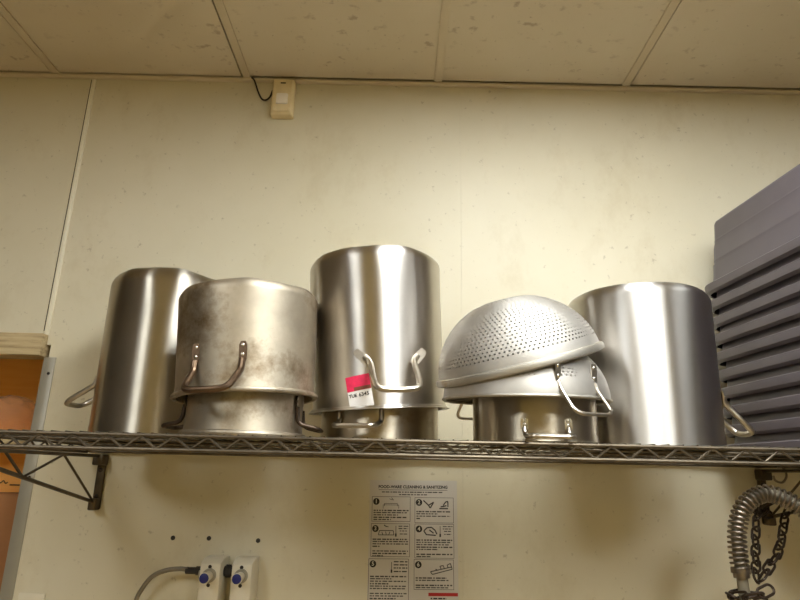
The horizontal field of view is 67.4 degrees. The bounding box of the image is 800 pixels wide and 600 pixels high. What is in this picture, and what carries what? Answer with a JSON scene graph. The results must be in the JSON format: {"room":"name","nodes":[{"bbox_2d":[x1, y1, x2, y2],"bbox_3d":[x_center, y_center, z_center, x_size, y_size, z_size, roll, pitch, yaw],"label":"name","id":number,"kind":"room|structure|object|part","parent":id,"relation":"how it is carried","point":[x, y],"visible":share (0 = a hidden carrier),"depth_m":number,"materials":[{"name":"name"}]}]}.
{"room":"commercial kitchen","nodes":[
{"label":"commercial kitchen","id":0,"kind":"room"},
{"bbox_2d":[0,71,799,599],"bbox_3d":[-0.064,0.615,1.654,4.700,2.927,0.120,1,-16,0],"label":"wall","id":1,"kind":"structure","parent":0,"point":[561,196],"depth_m":1.81,"materials":[{"name":"beige paint"}]},
{"bbox_2d":[0,332,50,359],"bbox_3d":[-1.459,0.125,1.735,0.888,0.064,0.078,1,-16,0],"label":"trim","id":2,"kind":"structure","parent":1,"relation":"attached to","point":[34,346],"depth_m":1.70,"materials":[{"name":"brown wood"}]},
{"bbox_2d":[0,357,55,599],"bbox_3d":[-1.014,0.850,1.579,0.034,1.393,0.124,1,-16,0],"label":"trim","id":3,"kind":"structure","parent":1,"relation":"attached to","point":[25,491],"depth_m":1.61,"materials":[{"name":"grey"}]},
{"bbox_2d":[18,593,45,599],"bbox_3d":[-0.947,0.819,1.523,0.068,0.135,0.008,1,-16,0],"label":"cover plate","id":4,"kind":"object","parent":1,"relation":"attached to","point":[22,596],"visible":1,"depth_m":1.54,"materials":[{"name":"white plastic"}]},
{"bbox_3d":[-1.706,-0.318,1.851,1.374,0.897,0.005,1,-16,0],"label":"panel","id":5,"kind":"part","parent":1,"relation":"part of","materials":[{"name":"beige paint"}]},
{"bbox_2d":[0,448,108,509],"bbox_3d":[-0.806,0.408,1.331,0.028,0.142,0.604,1,-16,0],"label":"shelf bracket","id":6,"kind":"object","parent":1,"relation":"attached to","point":[94,503],"visible":1,"depth_m":1.47,"materials":[{"name":"metal"}]},
{"bbox_3d":[-0.805,0.341,1.340,0.008,0.008,0.585,1,-16,0],"label":"arm","id":7,"kind":"part","parent":6,"relation":"part of","materials":[{"name":"metal"}]},
{"bbox_2d":[44,79,96,334],"bbox_3d":[-1.013,-0.311,1.851,0.018,0.857,0.008,1,-16,0],"label":"trim","id":8,"kind":"structure","parent":1,"relation":"attached to","point":[49,316],"depth_m":1.84,"materials":[{"name":"beige plastic"}]},
{"bbox_3d":[-1.002,-0.302,1.851,0.018,0.897,0.005,1,-16,0],"label":"panel","id":9,"kind":"part","parent":1,"relation":"part of","materials":[{"name":"beige paint"}]},
{"bbox_2d":[197,555,229,599],"bbox_3d":[-0.479,0.747,1.487,0.063,0.198,0.122,1,-16,0],"label":"box","id":10,"kind":"object","parent":1,"relation":"attached to","point":[212,582],"visible":1,"depth_m":1.49,"materials":[{"name":"white plastic"}]},
{"bbox_2d":[134,566,200,599],"bbox_3d":[-0.592,0.826,1.490,0.171,0.308,0.019,1,-16,0],"label":"supply hose","id":11,"kind":"object","parent":10,"relation":"attached to","point":[188,570],"visible":0.98,"depth_m":1.52,"materials":[{"name":"grey rubber"}]},
{"bbox_3d":[-0.473,0.677,1.467,0.025,0.025,0.040,1,-16,0],"label":"knob","id":12,"kind":"part","parent":10,"relation":"part of","materials":[{"name":"blue plastic"}]},
{"bbox_3d":[-0.424,0.639,1.585,1.182,2.827,0.006,1,-16,0],"label":"panel","id":13,"kind":"part","parent":1,"relation":"part of","materials":[{"name":"beige paint"}]},
{"bbox_2d":[223,556,259,599],"bbox_3d":[-0.410,0.748,1.487,0.083,0.198,0.122,1,-16,0],"label":"box","id":14,"kind":"object","parent":1,"relation":"attached to","point":[243,573],"visible":1,"depth_m":1.50,"materials":[{"name":"white plastic"}]},
{"bbox_3d":[-0.395,0.679,1.467,0.025,0.025,0.040,1,-16,0],"label":"knob","id":15,"kind":"part","parent":14,"relation":"part of","materials":[{"name":"blue plastic"}]},
{"bbox_2d":[270,79,295,118],"bbox_3d":[-0.377,-0.650,1.932,0.072,0.130,0.038,1,-16,0],"label":"sensor","id":16,"kind":"object","parent":1,"relation":"attached to","point":[284,91],"visible":1,"depth_m":1.92,"materials":[{"name":"beige plastic"}]},
{"bbox_2d":[0,429,799,468],"bbox_3d":[0.372,0.351,1.345,2.447,0.033,0.602,1,-16,0],"label":"wire shelf","id":17,"kind":"object","parent":1,"relation":"attached to","point":[101,442],"visible":1,"depth_m":1.06,"materials":[{"name":"silver metal"}]},
{"bbox_3d":[-0.848,0.322,1.346,0.007,0.026,0.595,1,-16,0],"label":"rail","id":18,"kind":"part","parent":17,"relation":"part of","materials":[{"name":"metal"}]},
{"bbox_2d":[64,267,214,443],"bbox_3d":[-0.596,0.146,1.515,0.397,0.413,0.301,-10,-19,34],"label":"stock pot","id":19,"kind":"object","parent":17,"relation":"on","point":[134,382],"visible":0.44,"depth_m":1.38,"materials":[{"name":"metal"}]},
{"bbox_3d":[-0.773,0.231,1.494,0.091,0.074,0.097,1,-16,0],"label":"handle","id":20,"kind":"part","parent":19,"relation":"part of","materials":[{"name":"metal"}]},
{"bbox_2d":[161,391,322,441],"bbox_3d":[-0.316,0.147,1.257,0.284,0.282,0.253,-11,-20,37],"label":"stock pot","id":21,"kind":"object","parent":17,"relation":"on","point":[239,412],"visible":0.39,"depth_m":1.13,"materials":[{"name":"metal"}]},
{"bbox_3d":[-0.451,0.241,1.228,0.052,0.047,0.088,1,-16,0],"label":"handle","id":22,"kind":"part","parent":21,"relation":"part of","materials":[{"name":"silver metal"}]},
{"bbox_2d":[170,277,317,403],"bbox_3d":[-0.323,0.100,1.268,0.301,0.242,0.342,-14,-22,43],"label":"stock pot","id":23,"kind":"object","parent":21,"relation":"on","point":[248,334],"visible":0.9,"depth_m":1.15,"materials":[{"name":"metal"}]},
{"bbox_3d":[-0.387,0.103,1.138,0.016,0.040,0.003,-1,-16,9],"label":"mounting plate","id":24,"kind":"part","parent":23,"relation":"part of","materials":[{"name":"silver metal"}]},
{"bbox_3d":[-0.345,0.137,1.093,0.107,0.073,0.064,-1,-16,9],"label":"handle","id":25,"kind":"part","parent":23,"relation":"part of","materials":[{"name":"silver metal"}]},
{"bbox_3d":[-0.294,0.096,1.125,0.016,0.040,0.003,-1,-16,9],"label":"mounting plate","id":26,"kind":"part","parent":23,"relation":"part of","materials":[{"name":"silver metal"}]},
{"bbox_3d":[-0.185,0.247,1.230,0.053,0.047,0.088,1,-16,0],"label":"handle","id":27,"kind":"part","parent":21,"relation":"part of","materials":[{"name":"silver metal"}]},
{"bbox_2d":[318,407,437,447],"bbox_3d":[-0.043,0.136,1.422,0.338,0.404,0.277,13,-20,-36],"label":"stock pot","id":28,"kind":"object","parent":17,"relation":"on","point":[385,423],"visible":0.23,"depth_m":1.26,"materials":[{"name":"metal"}]},
{"bbox_3d":[-0.090,0.241,1.241,0.104,0.051,0.059,-4,-17,16],"label":"handle","id":29,"kind":"part","parent":28,"relation":"part of","materials":[{"name":"metal"}]},
{"bbox_2d":[308,245,449,414],"bbox_3d":[-0.047,0.086,1.430,0.330,0.383,0.382,-6,-18,24],"label":"stock pot","id":30,"kind":"object","parent":28,"relation":"on","point":[379,331],"visible":0.89,"depth_m":1.29,"materials":[{"name":"metal"}]},
{"bbox_3d":[-0.078,0.120,1.259,0.044,0.039,0.007,-1,-16,7],"label":"mounting plate","id":31,"kind":"part","parent":30,"relation":"part of","materials":[{"name":"metal"}]},
{"bbox_3d":[-0.012,0.147,1.231,0.124,0.093,0.073,5,-16,-13],"label":"handle","id":32,"kind":"part","parent":30,"relation":"part of","materials":[{"name":"metal"}]},
{"bbox_3d":[0.040,0.122,1.288,0.041,0.042,0.008,12,-19,-33],"label":"mounting plate","id":33,"kind":"part","parent":30,"relation":"part of","materials":[{"name":"metal"}]},
{"bbox_3d":[0.370,0.430,1.632,2.440,0.024,0.007,1,-16,0],"label":"rail","id":34,"kind":"part","parent":17,"relation":"part of","materials":[{"name":"metal"}]},
{"bbox_2d":[473,368,600,447],"bbox_3d":[0.271,0.207,1.222,0.251,0.172,0.353,1,-16,0],"label":"stock pot","id":35,"kind":"object","parent":17,"relation":"on","point":[514,419],"visible":0.38,"depth_m":1.11,"materials":[{"name":"metal"}]},
{"bbox_3d":[0.227,0.227,1.096,0.014,0.022,0.003,1,-16,2],"label":"mounting plate","id":36,"kind":"part","parent":35,"relation":"part of","materials":[{"name":"metal"}]},
{"bbox_2d":[442,334,612,419],"bbox_3d":[0.254,0.162,1.227,0.337,0.178,0.336,-4,-17,19],"label":"colander","id":37,"kind":"object","parent":35,"relation":"on","point":[586,380],"visible":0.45,"depth_m":1.08,"materials":[{"name":"metal"}]},
{"bbox_3d":[0.175,0.242,1.368,0.092,0.062,0.052,9,-18,-25],"label":"handle","id":38,"kind":"part","parent":37,"relation":"part of","materials":[{"name":"metal"}]},
{"bbox_2d":[436,295,603,387],"bbox_3d":[0.244,0.092,1.246,0.330,0.204,0.347,11,-19,-32],"label":"colander","id":39,"kind":"object","parent":37,"relation":"on","point":[516,316],"visible":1,"depth_m":1.11,"materials":[{"name":"metal"}]},
{"bbox_3d":[0.281,0.130,1.071,0.013,0.042,0.005,9,-18,-24],"label":"mounting plate","id":40,"kind":"part","parent":37,"relation":"part of","materials":[{"name":"metal"}]},
{"bbox_3d":[0.329,0.174,1.057,0.092,0.066,0.046,9,-18,-24],"label":"handle","id":41,"kind":"part","parent":37,"relation":"part of","materials":[{"name":"metal"}]},
{"bbox_3d":[0.357,0.139,1.105,0.013,0.042,0.005,9,-18,-24],"label":"mounting plate","id":42,"kind":"part","parent":37,"relation":"part of","materials":[{"name":"metal"}]},
{"bbox_3d":[0.267,0.235,1.063,0.089,0.024,0.063,1,-16,0],"label":"handle","id":43,"kind":"part","parent":35,"relation":"part of","materials":[{"name":"metal"}]},
{"bbox_3d":[0.307,0.228,1.093,0.014,0.022,0.003,1,-16,2],"label":"mounting plate","id":44,"kind":"part","parent":35,"relation":"part of","materials":[{"name":"metal"}]},
{"bbox_2d":[568,282,754,451],"bbox_3d":[0.552,0.165,1.371,0.379,0.348,0.319,-13,-22,42],"label":"stock pot","id":45,"kind":"object","parent":17,"relation":"on","point":[658,361],"visible":0.73,"depth_m":1.24,"materials":[{"name":"metal"}]},
{"bbox_3d":[0.692,0.211,1.290,0.008,0.040,0.040,-6,-17,23],"label":"mounting plate","id":46,"kind":"part","parent":45,"relation":"part of","materials":[{"name":"metal"}]},
{"bbox_3d":[0.728,0.260,1.329,0.077,0.084,0.102,1,-16,0],"label":"handle","id":47,"kind":"part","parent":45,"relation":"part of","materials":[{"name":"metal"}]},
{"bbox_2d":[727,484,799,599],"bbox_3d":[0.873,0.548,1.277,0.321,0.294,0.061,-3,-17,15],"label":"hose","id":48,"kind":"object","parent":17,"relation":"hanging from","point":[741,570],"visible":0.99,"depth_m":1.31,"materials":[{"name":"grey metal"}]},
{"bbox_2d":[0,72,799,94],"bbox_3d":[-0.034,-0.709,1.963,4.700,0.010,0.016,1,-16,0],"label":"trim","id":49,"kind":"structure","parent":1,"relation":"attached to","point":[2,74],"depth_m":1.96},
{"bbox_2d":[367,480,458,599],"bbox_3d":[0.035,0.648,1.582,0.236,0.330,0.004,1,-16,0],"label":"poster","id":50,"kind":"object","parent":1,"relation":"attached to","point":[413,544],"visible":1,"depth_m":1.58,"materials":[{"name":"paper"}]},
{"bbox_3d":[-0.030,0.737,1.556,0.105,0.122,0.001,1,-16,0],"label":"step frame","id":51,"kind":"part","parent":50,"relation":"part of","materials":[{"name":"grey paper"}]},
{"bbox_3d":[-0.026,0.634,1.585,0.103,0.082,0.001,1,-16,0],"label":"step frame","id":52,"kind":"part","parent":50,"relation":"part of","materials":[{"name":"grey paper"}]},
{"bbox_3d":[-0.024,0.560,1.607,0.103,0.064,0.001,1,-16,0],"label":"step frame","id":53,"kind":"part","parent":50,"relation":"part of","materials":[{"name":"grey paper"}]},
{"bbox_3d":[0.088,0.715,1.563,0.104,0.073,0.001,1,-16,0],"label":"step frame","id":54,"kind":"part","parent":50,"relation":"part of","materials":[{"name":"grey paper"}]},
{"bbox_3d":[0.091,0.563,1.607,0.104,0.065,0.001,1,-16,0],"label":"step frame","id":55,"kind":"part","parent":50,"relation":"part of","materials":[{"name":"grey paper"}]},
{"bbox_3d":[1.226,0.677,1.585,2.118,2.827,0.005,1,-16,0],"label":"panel","id":56,"kind":"part","parent":1,"relation":"part of","materials":[{"name":"beige paint"}]},
{"bbox_2d":[754,469,799,525],"bbox_3d":[0.980,0.449,1.331,0.028,0.142,0.604,1,-16,0],"label":"shelf bracket","id":57,"kind":"object","parent":1,"relation":"attached to","point":[761,475],"visible":0.7,"depth_m":1.58,"materials":[{"name":"metal"}]},
{"bbox_2d":[725,502,790,599],"bbox_3d":[0.853,0.615,1.399,0.099,0.282,0.397,-14,-22,42],"label":"chain","id":58,"kind":"object","parent":57,"relation":"hanging from","point":[755,595],"visible":0.88,"depth_m":1.40,"materials":[{"name":"metal"}]},
{"bbox_2d":[772,466,787,483],"bbox_3d":[0.971,0.448,1.538,0.040,0.043,0.014,1,-16,0],"label":"hook","id":59,"kind":"object","parent":57,"relation":"attached to","point":[778,467],"visible":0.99,"depth_m":1.53,"materials":[{"name":"metal"}]},
{"bbox_3d":[0.982,0.382,1.340,0.008,0.008,0.585,1,-16,0],"label":"arm","id":60,"kind":"part","parent":57,"relation":"part of","materials":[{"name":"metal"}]},
{"bbox_2d":[0,0,799,87],"bbox_3d":[-0.021,-1.306,0.125,4.702,0.116,4.120,1,-16,0],"label":"ceiling","id":61,"kind":"structure","parent":0,"point":[716,43],"depth_m":1.77,"materials":[{"name":"beige"}]},
{"bbox_2d":[0,2,59,72],"bbox_3d":[-1.111,-1.290,0.044,0.025,0.004,3.987,1,-16,0],"label":"trim","id":62,"kind":"structure","parent":61,"relation":"attached to","point":[9,18],"depth_m":1.80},
{"bbox_2d":[213,0,250,77],"bbox_3d":[-0.487,-1.276,0.044,0.025,0.004,3.987,1,-16,0],"label":"trim","id":63,"kind":"structure","parent":61,"relation":"attached to","point":[220,7],"depth_m":1.77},
{"bbox_2d":[251,77,271,100],"bbox_3d":[-0.449,-0.686,1.951,0.076,0.083,0.011,2,-16,-3],"label":"cable","id":64,"kind":"object","parent":61,"relation":"hanging from","point":[269,97],"visible":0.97,"depth_m":1.94,"materials":[{"name":"black plastic"}]},
{"bbox_2d":[434,0,450,81],"bbox_3d":[0.137,-1.262,0.044,0.025,0.004,3.987,1,-16,0],"label":"trim","id":65,"kind":"structure","parent":61,"relation":"attached to","point":[446,4],"depth_m":1.76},
{"bbox_2d":[622,0,680,85],"bbox_3d":[0.749,-1.248,0.044,0.025,0.004,3.987,1,-16,0],"label":"trim","id":66,"kind":"structure","parent":61,"relation":"attached to","point":[673,4],"depth_m":1.75,"materials":[{"name":"beige"}]},
{"bbox_3d":[-1.270,0.865,1.939,1.480,1.850,0.580,1,-16,0],"label":"wall","id":67,"kind":"structure","parent":0,"visible":0},
{"bbox_2d":[0,492,18,589],"bbox_3d":[-1.374,1.033,1.652,0.900,0.964,0.107,1,-16,0],"label":"cardboard box","id":68,"kind":"object","parent":67,"relation":"in","point":[8,500],"visible":0.02,"depth_m":1.71,"materials":[{"name":"brown cardboard"}]},
{"bbox_2d":[0,439,27,444],"bbox_3d":[-1.260,0.427,1.805,1.400,0.016,0.142,1,-16,0],"label":"ledge","id":69,"kind":"object","parent":67,"relation":"attached to","point":[5,441],"visible":0.02,"depth_m":1.74,"materials":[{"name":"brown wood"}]},
{"bbox_2d":[0,395,34,429],"bbox_3d":[-1.200,0.358,1.836,0.228,0.134,0.108,1,-16,0],"label":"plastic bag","id":70,"kind":"object","parent":69,"relation":"on","point":[16,412],"visible":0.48,"depth_m":1.80,"materials":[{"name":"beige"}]},
{"bbox_2d":[0,359,43,491],"bbox_3d":[-1.360,0.866,1.923,0.880,1.435,0.309,1,-16,0],"label":"cardboard box","id":71,"kind":"object","parent":67,"relation":"in","point":[18,377],"visible":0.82,"depth_m":1.94,"materials":[{"name":"brown cardboard"}]}
]}

